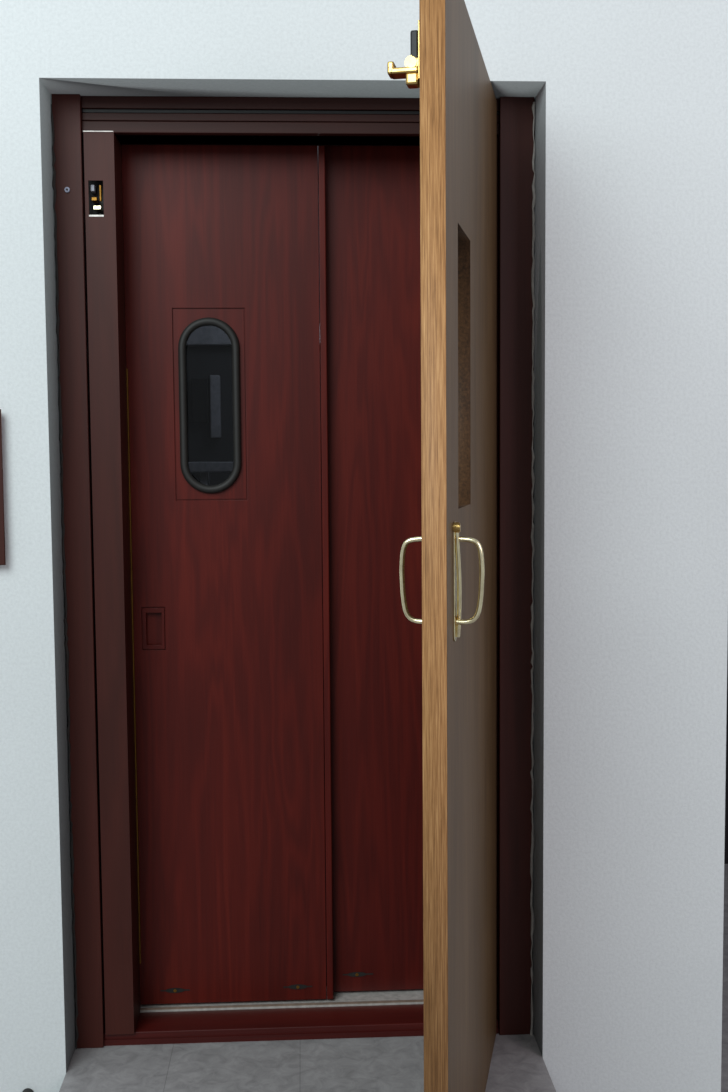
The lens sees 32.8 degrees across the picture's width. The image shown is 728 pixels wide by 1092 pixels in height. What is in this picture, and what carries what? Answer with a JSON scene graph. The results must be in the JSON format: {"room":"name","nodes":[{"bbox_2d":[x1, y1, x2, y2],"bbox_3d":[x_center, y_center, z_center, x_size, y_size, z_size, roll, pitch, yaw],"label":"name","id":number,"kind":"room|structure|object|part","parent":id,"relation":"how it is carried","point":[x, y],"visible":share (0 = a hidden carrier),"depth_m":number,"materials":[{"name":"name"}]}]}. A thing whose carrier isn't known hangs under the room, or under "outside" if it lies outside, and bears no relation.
{"room":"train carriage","nodes":[
{"label":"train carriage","id":0,"kind":"room"},
{"bbox_2d":[178,317,240,492],"bbox_3d":[-0.368,-0.334,2.949,0.146,0.418,0.019,-1,4,-3],"label":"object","id":1,"kind":"structure","parent":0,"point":[194,325],"depth_m":2.94,"materials":[{"name":"black rubber"}]},
{"bbox_2d":[121,145,326,1004],"bbox_3d":[-0.340,0.075,2.986,0.478,2.119,0.004,-1,4,-3],"label":"panel","id":2,"kind":"object","parent":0,"point":[230,715],"depth_m":2.99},
{"bbox_2d":[173,309,246,498],"bbox_3d":[-0.368,-0.338,2.954,0.166,0.451,0.003,-1,4,-3],"label":"plate rim","id":3,"kind":"object","parent":2,"relation":"attached to","point":[234,318],"depth_m":2.95,"materials":[{"name":"red wood"}]},
{"bbox_2d":[59,1034,555,1091],"bbox_3d":[-0.101,1.323,2.247,1.090,0.180,2.020,-1,4,-3],"label":"floor","id":4,"kind":"structure","parent":0,"point":[376,1064],"depth_m":2.82,"materials":[{"name":"grey concrete"}]},
{"bbox_2d":[140,986,423,1012],"bbox_3d":[-0.141,1.150,3.112,0.900,0.034,0.107,-1,4,-3],"label":"door track","id":5,"kind":"object","parent":4,"relation":"on","point":[411,994],"visible":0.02,"depth_m":3.08,"materials":[{"name":"metal"}]},
{"bbox_2d":[140,999,423,1009],"bbox_3d":[-0.139,1.135,3.059,0.900,0.005,0.002,-1,4,-3],"label":"rib","id":6,"kind":"object","parent":5,"relation":"on","point":[390,1001],"visible":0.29,"depth_m":3.06,"materials":[{"name":"metal"}]},
{"bbox_2d":[318,146,422,998],"bbox_3d":[0.094,0.068,3.036,0.392,2.119,0.067,-1,4,-3],"label":"face","id":7,"kind":"object","parent":5,"relation":"on","point":[372,193],"depth_m":3.04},
{"bbox_2d":[127,369,140,963],"bbox_3d":[-0.555,0.303,2.984,0.002,1.450,0.011,-1,4,-3],"label":"strip","id":8,"kind":"object","parent":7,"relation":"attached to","point":[127,369],"visible":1,"depth_m":2.98,"materials":[{"name":"brown wood"}]},
{"bbox_2d":[142,608,164,648],"bbox_3d":[-0.509,0.199,2.986,0.053,0.101,0.005,-1,4,-3],"label":"rim","id":9,"kind":"object","parent":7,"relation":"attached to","point":[144,610],"visible":1,"depth_m":2.98,"materials":[{"name":"brown wood"}]},
{"bbox_2d":[141,308,247,649],"bbox_3d":[-0.341,0.074,2.997,0.478,2.119,0.018,-1,4,-3],"label":"recess layer","id":10,"kind":"object","parent":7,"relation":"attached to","point":[172,308],"visible":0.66,"depth_m":2.96,"materials":[{"name":"red wood"}]},
{"bbox_2d":[147,613,161,643],"bbox_3d":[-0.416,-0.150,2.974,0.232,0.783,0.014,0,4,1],"label":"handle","id":11,"kind":"structure","parent":10,"relation":"attached to","point":[154,623],"depth_m":3.00,"materials":[{"name":"brown wood"}]},
{"bbox_3d":[-0.093,0.071,3.009,0.016,2.119,0.031,-1,4,-3],"label":"leading stile","id":12,"kind":"part","parent":7,"relation":"part of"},
{"bbox_3d":[-0.015,1.081,3.117,0.077,0.003,0.002,-1,4,-3],"label":"guide slot","id":13,"kind":"object","parent":7,"relation":"attached to","visible":0},
{"bbox_2d":[348,972,365,976],"bbox_3d":[-0.018,1.081,3.116,0.048,0.012,0.003,-1,4,-3],"label":"screw","id":14,"kind":"object","parent":13,"relation":"in","point":[352,974],"visible":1,"depth_m":3.12,"materials":[{"name":"black metal"}]},
{"bbox_3d":[-0.467,1.099,3.055,0.072,0.003,0.002,-1,4,-3],"label":"guide slot","id":15,"kind":"object","parent":7,"relation":"attached to","visible":0},
{"bbox_2d":[165,988,184,992],"bbox_3d":[-0.467,1.099,3.055,0.048,0.012,0.003,-1,4,-3],"label":"screw","id":16,"kind":"object","parent":15,"relation":"in","point":[170,990],"visible":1,"depth_m":3.05,"materials":[{"name":"black metal"}]},
{"bbox_3d":[-0.165,1.095,3.070,0.072,0.003,0.002,-1,4,-3],"label":"guide slot","id":17,"kind":"object","parent":7,"relation":"attached to","visible":0},
{"bbox_2d":[288,984,306,988],"bbox_3d":[-0.165,1.095,3.070,0.048,0.012,0.003,-1,4,-3],"label":"screw","id":18,"kind":"object","parent":17,"relation":"in","point":[301,986],"visible":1,"depth_m":3.07,"materials":[{"name":"black metal"}]},
{"bbox_2d":[0,0,727,1091],"bbox_3d":[-1.242,-0.220,2.876,4.110,3.180,0.420,-1,4,-3],"label":"wall","id":19,"kind":"structure","parent":0,"point":[630,495],"depth_m":2.75,"materials":[{"name":"white paint"}]},
{"bbox_2d":[0,409,5,564],"bbox_3d":[-0.943,-0.125,2.675,0.324,0.337,0.024,-1,4,-3],"label":"wall plaque","id":20,"kind":"object","parent":19,"relation":"attached to","point":[2,524],"visible":1,"depth_m":2.67,"materials":[{"name":"brown wood"}]},
{"bbox_2d":[22,1088,33,1091],"bbox_3d":[-0.761,1.242,2.788,0.028,0.028,0.024,-1,4,-3],"label":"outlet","id":21,"kind":"object","parent":19,"relation":"attached to","point":[26,1089],"visible":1,"depth_m":2.79,"materials":[{"name":"black plastic"}]},
{"bbox_2d":[51,104,78,1048],"bbox_3d":[-0.685,0.102,2.831,0.011,2.176,0.008,-1,4,-3],"label":"trim","id":22,"kind":"structure","parent":19,"relation":"attached to","point":[52,120],"depth_m":2.83,"materials":[{"name":"grey paint"}]},
{"bbox_2d":[83,131,112,131],"bbox_3d":[-0.595,-0.928,2.767,0.067,0.002,0.013,-1,4,-3],"label":"trim","id":23,"kind":"structure","parent":19,"relation":"attached to","point":[83,131],"depth_m":2.76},
{"bbox_2d":[81,96,498,111],"bbox_3d":[-0.167,-1.006,2.874,0.942,0.027,0.172,-1,4,-3],"label":"header","id":24,"kind":"object","parent":19,"relation":"attached to","point":[87,102],"visible":0.47,"depth_m":2.79,"materials":[{"name":"brown wood"}]},
{"bbox_2d":[82,113,498,122],"bbox_3d":[-0.165,-0.973,2.846,0.942,0.017,0.105,-1,4,-3],"label":"header","id":25,"kind":"object","parent":19,"relation":"attached to","point":[176,117],"visible":0.47,"depth_m":2.79,"materials":[{"name":"brown wood"}]},
{"bbox_2d":[82,109,498,145],"bbox_3d":[-0.166,-0.968,2.849,0.942,0.061,0.107,-1,4,-3],"label":"backing","id":26,"kind":"object","parent":19,"relation":"attached to","point":[333,138],"depth_m":2.81,"materials":[{"name":"black metal"}]},
{"bbox_3d":[-0.166,-0.986,2.846,0.942,0.006,0.103,-1,4,-3],"label":"header lip","id":27,"kind":"part","parent":26,"relation":"part of","materials":[{"name":"brown wood"}]},
{"bbox_2d":[82,121,498,145],"bbox_3d":[-0.165,-0.950,2.847,0.942,0.026,0.106,-1,4,-3],"label":"header","id":28,"kind":"object","parent":19,"relation":"attached to","point":[138,129],"visible":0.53,"depth_m":2.80,"materials":[{"name":"brown wood"}]},
{"bbox_2d":[51,94,534,1047],"bbox_3d":[-0.150,0.077,2.951,1.084,2.199,0.186,-1,4,-3],"label":"door frame","id":29,"kind":"structure","parent":19,"relation":"attached to","point":[515,137],"depth_m":2.87,"materials":[{"name":"brown wood"}]},
{"bbox_3d":[-0.557,0.110,2.905,0.004,2.087,0.116,-1,4,-3],"label":"strike post","id":30,"kind":"part","parent":29,"relation":"part of","materials":[{"name":"brown wood"}]},
{"bbox_2d":[104,1027,498,1045],"bbox_3d":[-0.138,1.172,2.953,1.082,0.014,0.004,-1,4,-3],"label":"sill front lip","id":31,"kind":"object","parent":19,"relation":"attached to","point":[395,1033],"visible":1,"depth_m":2.95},
{"bbox_2d":[399,0,496,1091],"bbox_3d":[0.202,0.115,2.445,0.145,2.184,0.900,0,4,11],"label":"door","id":32,"kind":"structure","parent":19,"relation":"in","point":[458,102],"depth_m":2.14,"materials":[{"name":"brown wood"}]},
{"bbox_2d":[387,20,419,88],"bbox_3d":[0.066,-0.779,1.969,0.053,0.097,0.046,0,4,11],"label":"door latch","id":33,"kind":"object","parent":32,"relation":"attached to","point":[411,72],"visible":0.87,"depth_m":1.95,"materials":[{"name":"gold metal"}]},
{"bbox_3d":[0.066,-0.754,1.967,0.047,0.010,0.034,0,4,11],"label":"arm","id":34,"kind":"part","parent":33,"relation":"part of","materials":[{"name":"gold metal"}]},
{"bbox_3d":[0.091,-0.783,1.964,0.003,0.090,0.046,0,4,11],"label":"plate","id":35,"kind":"part","parent":33,"relation":"part of","materials":[{"name":"gold metal"}]},
{"bbox_3d":[0.086,0.058,2.095,0.052,0.160,0.020,0,4,11],"label":"inside pull handle","id":36,"kind":"part","parent":32,"relation":"part of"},
{"bbox_2d":[453,521,456,641],"bbox_3d":[0.153,0.060,2.085,0.003,0.204,0.026,0,4,12],"label":"plate","id":37,"kind":"object","parent":32,"relation":"attached to","point":[454,554],"visible":0.88,"depth_m":2.08,"materials":[{"name":"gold metal"}]},
{"bbox_2d":[455,533,461,636],"bbox_3d":[0.159,0.063,2.085,0.012,0.186,0.026,0,4,11],"label":"bead","id":38,"kind":"object","parent":37,"relation":"attached to","point":[457,545],"visible":1,"depth_m":2.08,"materials":[{"name":"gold metal"}]},
{"bbox_2d":[453,522,460,532],"bbox_3d":[0.155,-0.031,2.069,0.012,0.018,0.018,0,4,11],"label":"boss","id":39,"kind":"object","parent":32,"relation":"attached to","point":[456,525],"visible":1,"depth_m":2.06,"materials":[{"name":"gold metal"}]},
{"bbox_2d":[530,102,535,1034],"bbox_3d":[0.394,0.084,2.885,0.011,2.188,0.008,-1,4,-3],"label":"trim","id":40,"kind":"structure","parent":19,"relation":"attached to","point":[534,103],"depth_m":2.88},
{"bbox_2d":[721,864,727,1091],"bbox_3d":[-0.109,1.498,1.547,6.200,0.060,6.400,-1,4,-3],"label":"floor","id":41,"kind":"structure","parent":0,"point":[724,1054],"depth_m":3.58,"materials":[{"name":"grey plastic"}]},
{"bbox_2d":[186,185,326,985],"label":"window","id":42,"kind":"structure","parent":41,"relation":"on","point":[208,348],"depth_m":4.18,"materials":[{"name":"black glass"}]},
{"bbox_3d":[-0.537,-0.219,4.166,0.025,0.130,0.080,-1,4,-3],"label":"handrail post","id":43,"kind":"part","parent":42,"relation":"part of","materials":[{"name":"grey metal"}]},
{"bbox_3d":[-0.473,-0.264,4.121,0.230,0.035,0.030,-1,4,-3],"label":"handrail","id":44,"kind":"part","parent":42,"relation":"part of","materials":[{"name":"grey metal"}]},
{"bbox_3d":[-0.501,-0.470,4.169,0.033,0.210,0.040,-1,4,-3],"label":"control panel","id":45,"kind":"part","parent":42,"relation":"part of","materials":[{"name":"grey metal"}]},
{"bbox_2d":[724,647,727,863],"bbox_3d":[1.717,-0.380,4.660,2.200,3.180,0.100,-1,4,-3],"label":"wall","id":46,"kind":"structure","parent":0,"point":[726,782],"depth_m":4.69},
{"bbox_3d":[-0.625,0.110,2.915,0.004,2.087,0.086,-1,4,-3],"label":"strike post shadow gap","id":47,"kind":"object","parent":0,"visible":0},
{"bbox_2d":[83,132,133,1034],"bbox_3d":[-0.586,0.115,2.844,0.067,2.087,0.004,-1,4,-3],"label":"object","id":48,"kind":"structure","parent":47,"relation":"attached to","point":[99,161],"depth_m":2.84,"materials":[{"name":"brown wood"}]},
{"bbox_2d":[89,185,103,216],"bbox_3d":[-0.602,-0.778,2.792,0.033,0.073,0.040,-1,4,-3],"label":"strike latch","id":49,"kind":"object","parent":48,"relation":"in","point":[93,189],"depth_m":2.78,"materials":[{"name":"white metal"}]}
]}

